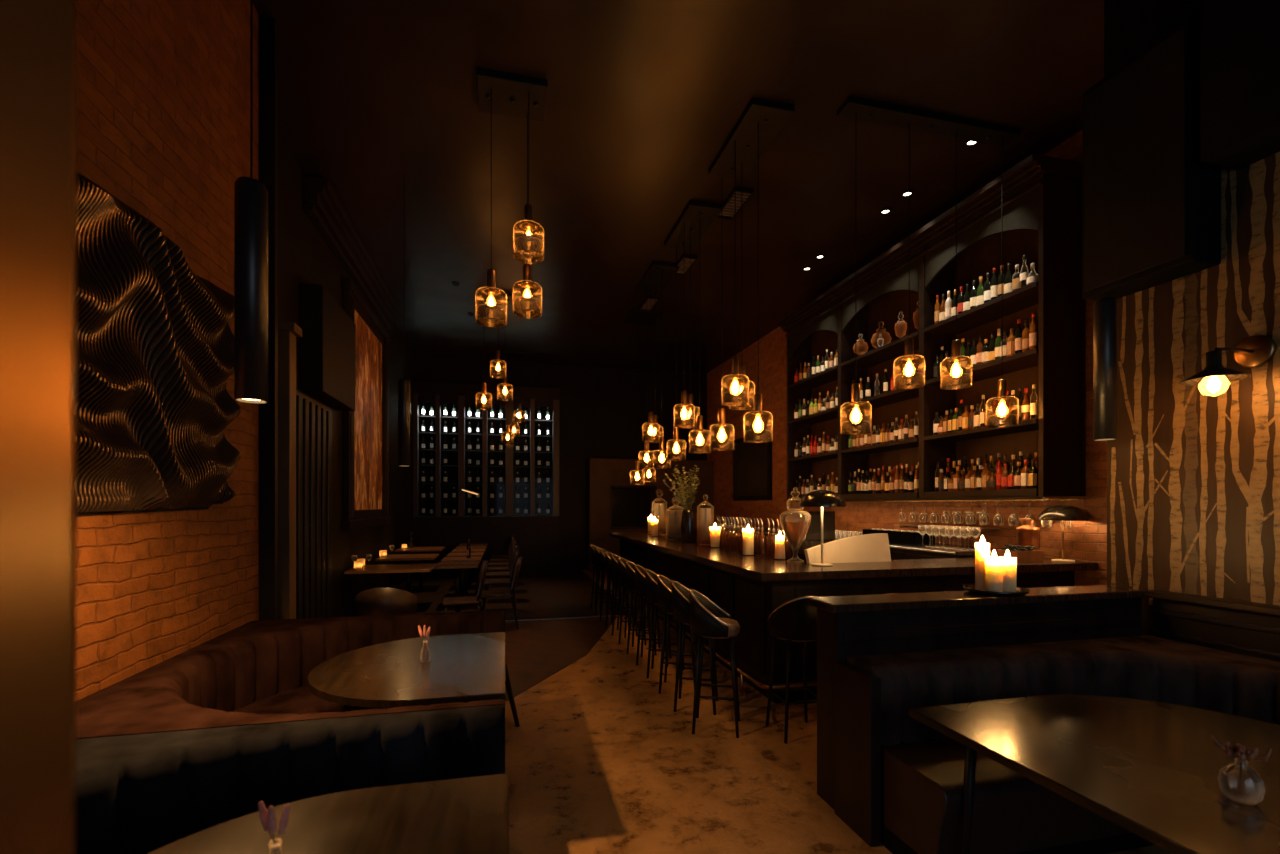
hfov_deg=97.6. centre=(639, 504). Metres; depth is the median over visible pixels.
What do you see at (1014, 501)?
stemmed glass
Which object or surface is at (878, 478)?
wine bottle
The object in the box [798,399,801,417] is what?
liquor bottle
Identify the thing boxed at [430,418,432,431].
wine bottle
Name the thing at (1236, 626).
trim
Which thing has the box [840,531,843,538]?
tumbler
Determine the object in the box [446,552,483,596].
dining table
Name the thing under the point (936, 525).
stemmed glass
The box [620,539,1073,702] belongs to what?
bar counter
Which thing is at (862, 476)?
liquor bottle
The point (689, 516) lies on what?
vase
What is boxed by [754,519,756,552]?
bottle
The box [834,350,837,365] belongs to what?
liquor bottle
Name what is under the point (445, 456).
wine bottle
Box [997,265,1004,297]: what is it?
wine bottle
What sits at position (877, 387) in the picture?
liquor bottle
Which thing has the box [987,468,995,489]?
liquor bottle
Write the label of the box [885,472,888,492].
liquor bottle
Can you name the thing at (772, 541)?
bottle
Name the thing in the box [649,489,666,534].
lidded jar
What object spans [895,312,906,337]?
glass decanter
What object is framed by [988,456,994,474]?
liquor bottle
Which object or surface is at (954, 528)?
stemmed glass
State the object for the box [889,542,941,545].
mat
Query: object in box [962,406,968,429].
liquor bottle
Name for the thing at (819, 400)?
liquor bottle
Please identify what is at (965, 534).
stemmed glass
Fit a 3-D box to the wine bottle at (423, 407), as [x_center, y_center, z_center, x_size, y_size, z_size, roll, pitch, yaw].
[-5.025,-2.230,12.994,0.073,0.338,0.072,0,0,-20]
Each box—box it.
[997,544,1043,561]
[1082,15,1220,300]
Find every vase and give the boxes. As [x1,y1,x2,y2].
[258,801,289,853]
[418,625,429,662]
[663,465,700,542]
[1211,736,1272,804]
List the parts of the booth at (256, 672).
seat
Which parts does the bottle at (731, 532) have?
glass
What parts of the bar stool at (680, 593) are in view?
leg, leg, leg, leg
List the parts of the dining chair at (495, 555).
seat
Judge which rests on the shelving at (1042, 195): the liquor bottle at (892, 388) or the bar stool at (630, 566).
the liquor bottle at (892, 388)
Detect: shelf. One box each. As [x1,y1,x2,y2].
[418,432,434,433]
[418,449,434,450]
[419,416,434,417]
[440,416,457,418]
[440,433,457,434]
[440,465,457,466]
[465,417,481,419]
[465,433,481,435]
[465,450,481,451]
[487,418,504,420]
[487,434,504,435]
[513,451,529,452]
[513,466,529,467]
[535,420,552,421]
[535,435,552,437]
[892,524,1000,531]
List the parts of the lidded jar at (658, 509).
lid, glass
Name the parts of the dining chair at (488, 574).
seat, backrest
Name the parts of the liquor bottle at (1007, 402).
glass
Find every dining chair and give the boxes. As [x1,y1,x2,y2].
[443,560,488,611]
[480,556,522,628]
[483,549,519,610]
[486,545,518,598]
[487,542,516,593]
[489,539,516,566]
[490,537,515,578]
[491,535,514,571]
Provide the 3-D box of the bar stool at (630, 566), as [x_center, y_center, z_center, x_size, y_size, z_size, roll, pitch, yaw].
[0.026,1.119,6.226,0.376,1.004,0.409,0,0,9]
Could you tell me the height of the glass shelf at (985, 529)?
0.042 m
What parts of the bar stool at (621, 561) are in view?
leg, leg, leg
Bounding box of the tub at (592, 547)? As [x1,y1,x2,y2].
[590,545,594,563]
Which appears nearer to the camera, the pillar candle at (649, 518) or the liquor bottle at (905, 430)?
the liquor bottle at (905, 430)
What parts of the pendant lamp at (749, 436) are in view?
pendant lamp, lamp shade, bulb, pendant lamp, lamp shade, cord, bulb, cord, pendant lamp, lamp shade, ceiling canopy, bulb, lamp shade, cord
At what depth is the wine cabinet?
13.27 m
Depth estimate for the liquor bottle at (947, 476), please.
6.24 m
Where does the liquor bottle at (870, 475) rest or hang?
on the shelving at (1042, 195)
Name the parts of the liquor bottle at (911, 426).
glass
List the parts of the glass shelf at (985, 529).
pane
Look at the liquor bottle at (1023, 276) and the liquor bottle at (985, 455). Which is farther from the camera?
the liquor bottle at (985, 455)
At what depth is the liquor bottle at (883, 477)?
7.29 m
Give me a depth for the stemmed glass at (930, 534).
6.26 m
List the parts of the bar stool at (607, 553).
leg, leg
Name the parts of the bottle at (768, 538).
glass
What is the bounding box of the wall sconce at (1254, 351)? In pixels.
[1179,335,1275,396]
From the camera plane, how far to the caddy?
6.56 m
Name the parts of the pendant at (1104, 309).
cord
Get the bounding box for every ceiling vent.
[639,295,659,310]
[675,254,697,275]
[717,187,753,219]
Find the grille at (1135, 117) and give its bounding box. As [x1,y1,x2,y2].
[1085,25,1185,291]
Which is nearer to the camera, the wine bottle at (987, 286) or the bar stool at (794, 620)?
the bar stool at (794, 620)
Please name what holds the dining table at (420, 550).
on the floor at (563, 593)
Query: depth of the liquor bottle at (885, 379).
7.25 m
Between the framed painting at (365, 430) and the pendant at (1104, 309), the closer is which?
the pendant at (1104, 309)
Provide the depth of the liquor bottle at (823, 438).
8.65 m
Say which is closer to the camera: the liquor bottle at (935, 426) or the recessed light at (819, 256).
the liquor bottle at (935, 426)
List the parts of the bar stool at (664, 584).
leg, leg, leg, leg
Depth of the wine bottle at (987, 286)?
5.71 m
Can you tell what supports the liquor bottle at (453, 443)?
on the wine cabinet
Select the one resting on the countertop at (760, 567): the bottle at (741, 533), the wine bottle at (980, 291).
the bottle at (741, 533)
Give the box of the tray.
[963,584,1030,595]
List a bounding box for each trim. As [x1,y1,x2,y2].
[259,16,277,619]
[278,321,301,618]
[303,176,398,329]
[505,615,624,620]
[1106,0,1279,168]
[1144,590,1279,661]
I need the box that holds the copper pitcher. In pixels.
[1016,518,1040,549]
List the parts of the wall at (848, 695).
moulding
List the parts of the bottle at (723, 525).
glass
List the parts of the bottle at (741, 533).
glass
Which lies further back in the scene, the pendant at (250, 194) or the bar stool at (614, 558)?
the bar stool at (614, 558)
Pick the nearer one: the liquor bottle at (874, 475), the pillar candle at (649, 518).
the liquor bottle at (874, 475)
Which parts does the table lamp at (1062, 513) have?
stem, lamp shade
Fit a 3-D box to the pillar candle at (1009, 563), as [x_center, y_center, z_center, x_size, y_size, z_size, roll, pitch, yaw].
[2.165,0.388,3.299,0.088,0.250,0.088,0,0,-14]
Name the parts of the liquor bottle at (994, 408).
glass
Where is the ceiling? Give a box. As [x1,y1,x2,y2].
[253,0,1103,373]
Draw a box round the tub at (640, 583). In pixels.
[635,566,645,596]
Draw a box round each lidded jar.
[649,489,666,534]
[661,497,682,539]
[697,494,713,544]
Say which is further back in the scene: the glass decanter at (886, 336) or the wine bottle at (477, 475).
the wine bottle at (477, 475)
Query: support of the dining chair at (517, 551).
on the floor at (563, 593)
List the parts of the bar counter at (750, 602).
panel, panel, panel, panel, panel, panel, panel, foot rail, panel, kick plate, panel, panel, panel, panel, panel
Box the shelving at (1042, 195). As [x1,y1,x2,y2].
[778,154,1084,501]
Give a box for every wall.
[76,0,258,700]
[278,131,414,616]
[415,357,706,569]
[587,458,713,571]
[707,130,1106,585]
[808,585,1143,846]
[1107,152,1279,635]
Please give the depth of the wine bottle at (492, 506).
13.34 m
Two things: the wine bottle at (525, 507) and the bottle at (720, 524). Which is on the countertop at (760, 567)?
the bottle at (720, 524)
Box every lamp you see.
[461,488,478,542]
[475,68,547,326]
[476,289,512,409]
[502,350,524,444]
[624,308,662,484]
[636,261,679,468]
[664,200,722,459]
[709,98,794,450]
[799,490,845,565]
[837,96,1020,433]
[1038,505,1088,561]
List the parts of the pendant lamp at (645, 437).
pendant lamp, lamp shade, lamp shade, pendant lamp, lamp shade, ceiling canopy, pendant lamp, lamp shade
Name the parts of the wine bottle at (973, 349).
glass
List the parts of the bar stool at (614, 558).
leg, leg, leg, leg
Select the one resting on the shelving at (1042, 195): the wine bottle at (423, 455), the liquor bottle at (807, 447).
the liquor bottle at (807, 447)
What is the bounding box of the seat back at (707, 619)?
[689,590,729,636]
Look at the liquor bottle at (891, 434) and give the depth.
7.13 m
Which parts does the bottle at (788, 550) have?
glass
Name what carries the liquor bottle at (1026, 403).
on the shelving at (1042, 195)
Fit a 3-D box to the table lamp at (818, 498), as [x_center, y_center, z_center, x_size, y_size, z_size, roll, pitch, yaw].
[1.571,0.195,4.833,0.390,0.650,0.390,0,0,-14]
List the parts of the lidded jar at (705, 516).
lid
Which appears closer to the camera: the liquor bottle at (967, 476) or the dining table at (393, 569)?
the liquor bottle at (967, 476)
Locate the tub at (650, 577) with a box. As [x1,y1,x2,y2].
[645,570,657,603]
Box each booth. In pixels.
[76,610,504,738]
[76,704,504,853]
[847,635,1279,853]
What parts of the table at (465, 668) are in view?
leg, leg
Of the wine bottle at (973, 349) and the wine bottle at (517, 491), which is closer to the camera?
the wine bottle at (973, 349)
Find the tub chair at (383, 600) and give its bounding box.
[355,587,417,615]
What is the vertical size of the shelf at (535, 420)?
0.020 m
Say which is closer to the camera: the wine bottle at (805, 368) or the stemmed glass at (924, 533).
the stemmed glass at (924, 533)
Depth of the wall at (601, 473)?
13.80 m
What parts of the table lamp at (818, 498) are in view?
stem, lamp shade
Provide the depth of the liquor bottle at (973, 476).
5.87 m
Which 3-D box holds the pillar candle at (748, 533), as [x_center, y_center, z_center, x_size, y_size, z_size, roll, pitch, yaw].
[1.121,0.357,5.804,0.112,0.315,0.112,0,0,-14]
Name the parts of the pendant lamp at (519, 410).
pendant lamp, lamp shade, ceiling canopy, pendant lamp, lamp shade, lamp shade, cord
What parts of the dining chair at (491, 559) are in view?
seat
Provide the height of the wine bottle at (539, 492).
0.333 m
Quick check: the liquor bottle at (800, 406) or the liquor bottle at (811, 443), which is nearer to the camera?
the liquor bottle at (811, 443)
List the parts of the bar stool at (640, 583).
leg, leg, leg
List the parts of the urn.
lid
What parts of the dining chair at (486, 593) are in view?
seat, leg, backrest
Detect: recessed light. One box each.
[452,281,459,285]
[803,266,810,270]
[816,253,824,258]
[880,207,890,214]
[901,189,912,197]
[965,140,978,146]
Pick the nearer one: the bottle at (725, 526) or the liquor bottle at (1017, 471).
the liquor bottle at (1017, 471)
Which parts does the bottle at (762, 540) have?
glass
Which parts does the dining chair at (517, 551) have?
seat, leg, backrest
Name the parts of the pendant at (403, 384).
cord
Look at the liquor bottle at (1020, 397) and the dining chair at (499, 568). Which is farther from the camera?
the dining chair at (499, 568)
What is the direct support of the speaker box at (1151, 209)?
attached to the wall at (1193, 477)
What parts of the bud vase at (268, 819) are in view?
flower, flower, glass, flower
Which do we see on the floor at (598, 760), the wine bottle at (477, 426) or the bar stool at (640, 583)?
the bar stool at (640, 583)
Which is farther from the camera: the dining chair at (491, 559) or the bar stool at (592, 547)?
the dining chair at (491, 559)
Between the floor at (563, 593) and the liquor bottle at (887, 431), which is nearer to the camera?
the liquor bottle at (887, 431)
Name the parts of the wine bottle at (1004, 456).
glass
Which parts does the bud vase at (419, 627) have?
flower, flower, glass, flower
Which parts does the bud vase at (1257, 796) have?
flower, flower, glass, flower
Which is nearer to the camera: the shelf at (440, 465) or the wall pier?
the wall pier
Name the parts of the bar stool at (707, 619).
leg, leg, seat, leg, leg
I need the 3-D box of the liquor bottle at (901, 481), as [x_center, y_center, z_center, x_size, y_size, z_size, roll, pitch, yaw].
[3.262,-0.321,6.974,0.057,0.340,0.058,0,0,-39]
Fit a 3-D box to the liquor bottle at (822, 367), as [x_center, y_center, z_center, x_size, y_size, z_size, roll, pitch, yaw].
[2.842,-2.170,8.712,0.071,0.258,0.072,0,0,-25]
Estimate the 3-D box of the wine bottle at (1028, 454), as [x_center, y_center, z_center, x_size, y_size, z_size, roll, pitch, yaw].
[3.774,-0.326,5.437,0.075,0.351,0.076,0,0,-42]
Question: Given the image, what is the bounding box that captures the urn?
[780,487,810,561]
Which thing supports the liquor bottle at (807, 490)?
on the shelving at (1042, 195)
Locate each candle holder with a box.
[354,561,362,569]
[379,550,386,556]
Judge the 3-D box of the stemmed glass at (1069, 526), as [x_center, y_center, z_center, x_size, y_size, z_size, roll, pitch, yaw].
[3.944,0.083,5.189,0.079,0.254,0.077,0,0,-14]
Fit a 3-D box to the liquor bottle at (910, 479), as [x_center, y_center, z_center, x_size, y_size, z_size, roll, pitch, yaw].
[3.294,-0.279,6.803,0.071,0.257,0.071,0,0,-28]
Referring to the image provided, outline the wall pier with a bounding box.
[0,0,75,853]
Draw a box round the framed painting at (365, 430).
[341,277,390,529]
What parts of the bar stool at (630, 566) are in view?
leg, leg, leg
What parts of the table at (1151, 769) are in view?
leg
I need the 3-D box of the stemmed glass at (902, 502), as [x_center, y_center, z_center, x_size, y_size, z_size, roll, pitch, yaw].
[3.348,0.083,7.150,0.079,0.254,0.077,0,0,-14]
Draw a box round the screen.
[804,533,890,563]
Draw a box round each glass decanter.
[853,334,867,355]
[871,322,891,347]
[877,335,883,346]
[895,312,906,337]
[913,301,918,329]
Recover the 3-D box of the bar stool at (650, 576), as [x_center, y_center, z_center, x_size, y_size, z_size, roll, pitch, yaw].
[0.232,1.119,5.371,0.376,1.004,0.409,0,0,9]
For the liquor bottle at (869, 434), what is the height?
0.264 m
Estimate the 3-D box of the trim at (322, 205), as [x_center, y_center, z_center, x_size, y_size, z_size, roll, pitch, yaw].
[-3.879,-3.260,7.860,0.239,0.360,4.100,0,0,-14]
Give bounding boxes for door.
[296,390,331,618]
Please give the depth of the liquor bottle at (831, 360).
8.44 m
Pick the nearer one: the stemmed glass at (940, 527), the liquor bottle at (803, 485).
the stemmed glass at (940, 527)
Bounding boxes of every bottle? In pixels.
[409,532,412,547]
[422,402,424,415]
[422,435,424,448]
[422,450,424,464]
[422,471,424,482]
[422,485,424,498]
[422,500,424,514]
[430,403,433,415]
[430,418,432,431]
[430,437,433,448]
[430,451,433,464]
[430,468,432,482]
[430,487,433,498]
[430,501,433,514]
[444,403,446,416]
[444,436,446,449]
[444,451,446,464]
[444,485,446,498]
[444,500,446,514]
[452,404,455,416]
[452,419,455,432]
[452,438,455,449]
[452,487,455,498]
[452,501,455,514]
[467,539,470,557]
[468,404,470,416]
[468,436,470,449]
[468,451,470,464]
[476,409,479,417]
[476,420,479,433]
[476,439,479,449]
[476,452,479,465]
[476,469,479,482]
[476,487,479,498]
[476,501,479,514]
[490,405,493,417]
[490,423,493,433]
[490,437,493,450]
[490,452,493,465]
[490,472,493,483]
[490,485,493,498]
[490,500,493,514]
[499,405,502,417]
[499,421,501,433]
[499,439,501,450]
[499,452,502,465]
[499,469,501,483]
[499,487,501,498]
[499,501,502,514]
[516,438,518,450]
[516,452,518,465]
[516,485,518,498]
[516,500,518,514]
[524,421,526,434]
[524,453,526,465]
[524,470,526,483]
[524,501,526,513]
[537,424,540,435]
[537,438,540,451]
[537,472,540,483]
[537,486,540,498]
[538,407,540,419]
[538,453,540,466]
[538,501,540,513]
[546,407,549,419]
[546,422,548,435]
[546,440,548,451]
[546,453,549,466]
[546,470,548,483]
[546,501,549,513]
[718,516,721,545]
[721,516,724,545]
[723,517,726,548]
[726,518,729,548]
[729,517,733,549]
[732,517,736,549]
[735,518,739,550]
[739,517,742,551]
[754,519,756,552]
[755,518,760,552]
[759,518,765,553]
[766,518,771,554]
[770,519,775,555]
[785,520,791,557]
[794,404,797,419]
[794,442,797,457]
[794,480,797,495]
[795,368,798,382]
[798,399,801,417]
[798,442,801,456]
[798,476,801,495]
[799,363,802,380]
[801,479,806,495]
[802,399,805,416]
[803,362,806,378]
[805,479,809,494]
[806,401,808,415]
[806,435,809,455]
[807,363,810,377]
[809,399,813,414]
[810,435,813,454]
[810,475,813,491]
[812,356,814,374]
[813,399,817,413]
[813,436,817,454]
[816,355,819,373]
[817,438,821,453]
[817,478,821,489]
[818,393,821,411]
[820,357,824,371]
[822,432,825,452]
[822,473,825,489]
[825,349,828,369]
[826,391,829,409]
[826,436,830,452]
[826,475,829,490]
[829,352,833,367]
[829,438,835,451]
[830,393,834,408]
[831,472,834,491]
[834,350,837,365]
[834,434,837,450]
[834,477,837,492]
[835,387,837,406]
[848,472,852,493]
[849,431,853,448]
[852,471,856,493]
[853,431,856,447]
[856,431,860,447]
[857,469,860,493]
[860,378,862,399]
[860,434,863,446]
[861,470,864,493]
[864,433,867,445]
[864,471,868,493]
[866,377,870,397]
[867,432,872,445]
[868,469,871,493]
[871,426,877,444]
[872,469,875,493]
[874,373,879,395]
[876,425,879,443]
[876,470,880,492]
[880,423,885,443]
[881,467,885,492]
[883,369,887,392]
[885,423,891,442]
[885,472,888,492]
[889,422,895,441]
[889,469,893,492]
[891,376,895,390]
[894,418,897,440]
[894,465,898,492]
[898,419,905,440]
[899,466,903,492]
[903,415,908,439]
[904,467,909,492]
[908,418,913,438]
[908,471,913,492]
[914,411,918,437]
[914,465,918,491]
[933,355,938,377]
[933,412,939,434]
[935,295,939,323]
[935,462,939,491]
[937,416,943,433]
[938,469,943,491]
[939,294,944,321]
[939,347,944,376]
[943,351,948,372]
[943,411,948,432]
[943,468,950,490]
[945,291,951,318]
[945,458,950,473]
[947,471,953,490]
[948,409,953,432]
[949,346,952,373]
[950,461,955,474]
[951,289,957,316]
[952,408,957,431]
[953,467,961,490]
[958,286,963,313]
[958,400,963,430]
[958,460,960,473]
[958,470,964,490]
[960,338,965,370]
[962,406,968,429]
[962,456,967,474]
[963,284,969,311]
[964,339,970,368]
[965,467,970,490]
[968,405,973,428]
[970,280,976,308]
[970,338,976,366]
[970,459,973,472]
[970,466,976,490]
[973,403,982,428]
[976,276,983,305]
[976,335,983,365]
[976,458,979,472]
[977,465,981,489]
[980,395,985,426]
[982,339,988,363]
[982,454,988,471]
[982,463,990,489]
[984,272,990,302]
[984,409,985,426]
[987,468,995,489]
[988,332,994,361]
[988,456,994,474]
[991,268,996,299]
[992,401,996,417]
[995,328,1001,359]
[995,453,1001,476]
[996,457,1001,489]
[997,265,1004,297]
[997,400,1002,424]
[1001,331,1006,357]
[1001,464,1007,489]
[1002,455,1009,471]
[1003,391,1009,419]
[1004,263,1012,294]
[1006,328,1014,356]
[1007,463,1014,488]
[1009,390,1014,414]
[1011,455,1016,469]
[1012,264,1020,290]
[1014,462,1020,488]
[1015,319,1021,353]
[1018,387,1022,420]
[1019,452,1023,468]
[1020,255,1028,287]
[1020,460,1029,488]
[1022,320,1028,351]
[1022,388,1029,420]
[1027,263,1037,284]
[1027,453,1030,467]
[1028,460,1037,488]
[1029,313,1036,349]
[1030,384,1037,418]
[1034,452,1037,468]
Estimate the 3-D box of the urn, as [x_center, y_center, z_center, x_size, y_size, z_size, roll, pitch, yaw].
[1.431,0.177,5.159,0.279,0.685,0.279,0,0,-8]
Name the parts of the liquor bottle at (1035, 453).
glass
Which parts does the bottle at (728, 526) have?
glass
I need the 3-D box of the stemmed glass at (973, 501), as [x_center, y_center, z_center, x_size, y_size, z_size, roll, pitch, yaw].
[3.694,0.083,6.227,0.079,0.254,0.077,0,0,-14]
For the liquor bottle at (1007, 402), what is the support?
on the shelving at (1042, 195)
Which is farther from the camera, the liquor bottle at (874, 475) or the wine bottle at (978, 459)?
the liquor bottle at (874, 475)
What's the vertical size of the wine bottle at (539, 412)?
0.338 m
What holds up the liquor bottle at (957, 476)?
on the shelving at (1042, 195)
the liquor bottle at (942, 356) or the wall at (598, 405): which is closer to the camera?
the liquor bottle at (942, 356)
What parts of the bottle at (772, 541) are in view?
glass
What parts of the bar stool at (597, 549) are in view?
leg, leg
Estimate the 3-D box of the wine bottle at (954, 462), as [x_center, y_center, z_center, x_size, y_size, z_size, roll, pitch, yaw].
[3.558,-0.324,6.344,0.074,0.348,0.075,0,0,-41]
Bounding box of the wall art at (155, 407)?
[76,172,240,514]
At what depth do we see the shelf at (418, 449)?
12.97 m
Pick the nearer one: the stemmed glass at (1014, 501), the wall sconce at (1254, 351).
the wall sconce at (1254, 351)
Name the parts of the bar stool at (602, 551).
leg, leg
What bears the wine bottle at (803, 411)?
on the shelving at (1042, 195)
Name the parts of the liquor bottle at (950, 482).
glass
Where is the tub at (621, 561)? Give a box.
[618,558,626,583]
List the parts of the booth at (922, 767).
seat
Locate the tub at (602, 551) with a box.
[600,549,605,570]
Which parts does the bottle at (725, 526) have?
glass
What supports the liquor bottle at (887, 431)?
on the shelving at (1042, 195)
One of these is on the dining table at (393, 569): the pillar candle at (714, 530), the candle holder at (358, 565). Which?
the candle holder at (358, 565)
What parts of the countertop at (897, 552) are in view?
door, door, door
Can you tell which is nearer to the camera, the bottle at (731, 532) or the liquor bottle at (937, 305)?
the liquor bottle at (937, 305)
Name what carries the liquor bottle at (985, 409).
on the shelving at (1042, 195)
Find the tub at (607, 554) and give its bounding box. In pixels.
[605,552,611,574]
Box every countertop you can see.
[609,532,1098,581]
[727,528,998,559]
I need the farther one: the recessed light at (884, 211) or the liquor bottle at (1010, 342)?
the recessed light at (884, 211)
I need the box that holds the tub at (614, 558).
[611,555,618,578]
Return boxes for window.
[610,485,656,528]
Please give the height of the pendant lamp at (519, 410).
2.089 m
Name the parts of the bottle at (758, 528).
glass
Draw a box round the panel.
[300,283,354,410]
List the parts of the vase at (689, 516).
foliage stem, foliage stem, foliage stem, foliage stem, foliage stem, foliage stem, foliage stem, foliage stem, foliage stem, foliage stem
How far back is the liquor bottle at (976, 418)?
5.84 m
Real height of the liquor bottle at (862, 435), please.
0.268 m
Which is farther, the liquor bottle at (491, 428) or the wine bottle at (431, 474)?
the liquor bottle at (491, 428)
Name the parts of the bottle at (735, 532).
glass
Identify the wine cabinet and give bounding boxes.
[413,381,558,575]
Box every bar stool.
[590,544,613,609]
[595,546,618,614]
[600,548,625,620]
[605,551,632,627]
[611,554,641,636]
[618,557,649,644]
[626,560,659,654]
[635,564,671,666]
[645,569,684,677]
[657,574,697,693]
[671,581,717,714]
[689,589,739,737]
[766,596,816,743]
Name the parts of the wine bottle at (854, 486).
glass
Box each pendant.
[234,0,267,403]
[398,175,409,465]
[1093,0,1116,440]
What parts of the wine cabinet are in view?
panel, panel, panel, panel, panel, panel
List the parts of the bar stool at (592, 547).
leg, leg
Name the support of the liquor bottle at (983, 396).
on the shelving at (1042, 195)
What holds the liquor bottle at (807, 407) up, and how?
on the shelving at (1042, 195)
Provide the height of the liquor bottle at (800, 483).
0.333 m
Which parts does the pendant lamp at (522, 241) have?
pendant lamp, lamp shade, cord, ceiling canopy, pendant lamp, lamp shade, cord, lamp shade, cord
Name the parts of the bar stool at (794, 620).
leg, leg, seat, leg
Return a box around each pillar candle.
[648,516,651,533]
[650,517,657,535]
[710,524,720,546]
[743,525,753,554]
[775,532,784,558]
[975,535,989,590]
[985,551,1002,591]
[1000,550,1016,591]
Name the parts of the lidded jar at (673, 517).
lid, glass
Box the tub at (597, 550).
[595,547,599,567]
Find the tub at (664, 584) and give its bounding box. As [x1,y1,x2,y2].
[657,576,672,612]
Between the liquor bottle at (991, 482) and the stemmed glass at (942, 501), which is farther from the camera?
the stemmed glass at (942, 501)
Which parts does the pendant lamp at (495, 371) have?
pendant lamp, lamp shade, ceiling canopy, lamp shade, pendant lamp, lamp shade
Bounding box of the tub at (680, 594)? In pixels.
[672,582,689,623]
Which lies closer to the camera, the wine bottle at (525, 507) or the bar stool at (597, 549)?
the bar stool at (597, 549)
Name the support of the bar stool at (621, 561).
on the floor at (598, 760)
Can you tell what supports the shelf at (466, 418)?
attached to the wine cabinet
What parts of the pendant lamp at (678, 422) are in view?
pendant lamp, lamp shade, cord, lamp shade, cord, pendant lamp, lamp shade, cord, ceiling canopy, pendant lamp, lamp shade, bulb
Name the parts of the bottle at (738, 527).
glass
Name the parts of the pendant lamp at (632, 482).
lamp shade, cord, ceiling canopy, pendant lamp, lamp shade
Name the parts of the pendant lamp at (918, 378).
cord, pendant lamp, lamp shade, bulb, lamp shade, bulb, cord, ceiling canopy, pendant lamp, lamp shade, bulb, cord, bulb, pendant lamp, lamp shade, cord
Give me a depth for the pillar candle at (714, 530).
6.80 m
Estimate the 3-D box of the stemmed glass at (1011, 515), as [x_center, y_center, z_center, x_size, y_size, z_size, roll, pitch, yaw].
[3.723,0.083,5.593,0.079,0.254,0.077,0,0,-14]
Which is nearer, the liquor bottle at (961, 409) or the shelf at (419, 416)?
the liquor bottle at (961, 409)
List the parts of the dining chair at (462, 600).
seat, leg, backrest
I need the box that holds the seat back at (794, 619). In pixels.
[768,598,816,639]
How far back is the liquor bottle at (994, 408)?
5.63 m
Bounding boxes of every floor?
[396,569,1171,853]
[397,569,625,619]
[505,616,616,700]
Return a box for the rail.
[886,499,1078,501]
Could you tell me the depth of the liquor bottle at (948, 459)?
6.41 m
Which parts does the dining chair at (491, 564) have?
seat, backrest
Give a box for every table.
[148,773,508,853]
[308,632,519,726]
[344,563,436,587]
[375,554,438,605]
[395,546,444,591]
[434,562,479,611]
[441,556,481,606]
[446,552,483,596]
[451,549,484,589]
[455,545,486,583]
[459,543,487,577]
[909,695,1279,853]
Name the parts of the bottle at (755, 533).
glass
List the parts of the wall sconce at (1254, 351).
globe bulb, lamp shade, arm, plate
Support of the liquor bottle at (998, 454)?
on the shelving at (1042, 195)
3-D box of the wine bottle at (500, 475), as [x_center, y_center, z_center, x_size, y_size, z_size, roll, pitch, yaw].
[-3.332,-0.680,13.402,0.073,0.338,0.072,0,0,-8]
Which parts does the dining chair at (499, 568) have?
seat, backrest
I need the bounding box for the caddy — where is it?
[862,529,934,544]
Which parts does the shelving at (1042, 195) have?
panel, shelf, shelf, shelf, panel, shelf, shelf, shelf, shelf, lip, crown, panel, panel, shelf, shelf, shelf, shelf, panel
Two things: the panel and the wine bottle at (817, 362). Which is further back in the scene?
the wine bottle at (817, 362)
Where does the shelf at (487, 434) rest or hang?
attached to the wine cabinet
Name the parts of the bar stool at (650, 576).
leg, leg, leg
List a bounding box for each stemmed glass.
[366,554,371,567]
[899,502,905,521]
[912,502,918,521]
[918,525,926,535]
[919,501,925,521]
[922,501,928,521]
[925,526,934,546]
[930,501,936,522]
[931,526,939,547]
[933,501,939,522]
[935,525,943,546]
[939,526,947,547]
[941,501,948,522]
[941,526,949,547]
[945,527,953,548]
[953,501,960,523]
[953,527,962,549]
[955,526,963,548]
[960,527,969,550]
[963,527,972,549]
[966,501,973,523]
[966,511,972,526]
[968,501,975,523]
[970,527,979,549]
[979,501,987,524]
[981,501,989,524]
[993,501,1001,524]
[995,501,1003,524]
[1008,501,1017,525]
[1010,501,1018,525]
[1041,500,1050,527]
[1060,500,1070,527]
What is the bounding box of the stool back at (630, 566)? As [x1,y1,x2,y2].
[626,561,635,589]
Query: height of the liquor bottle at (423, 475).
0.283 m
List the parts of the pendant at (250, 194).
cord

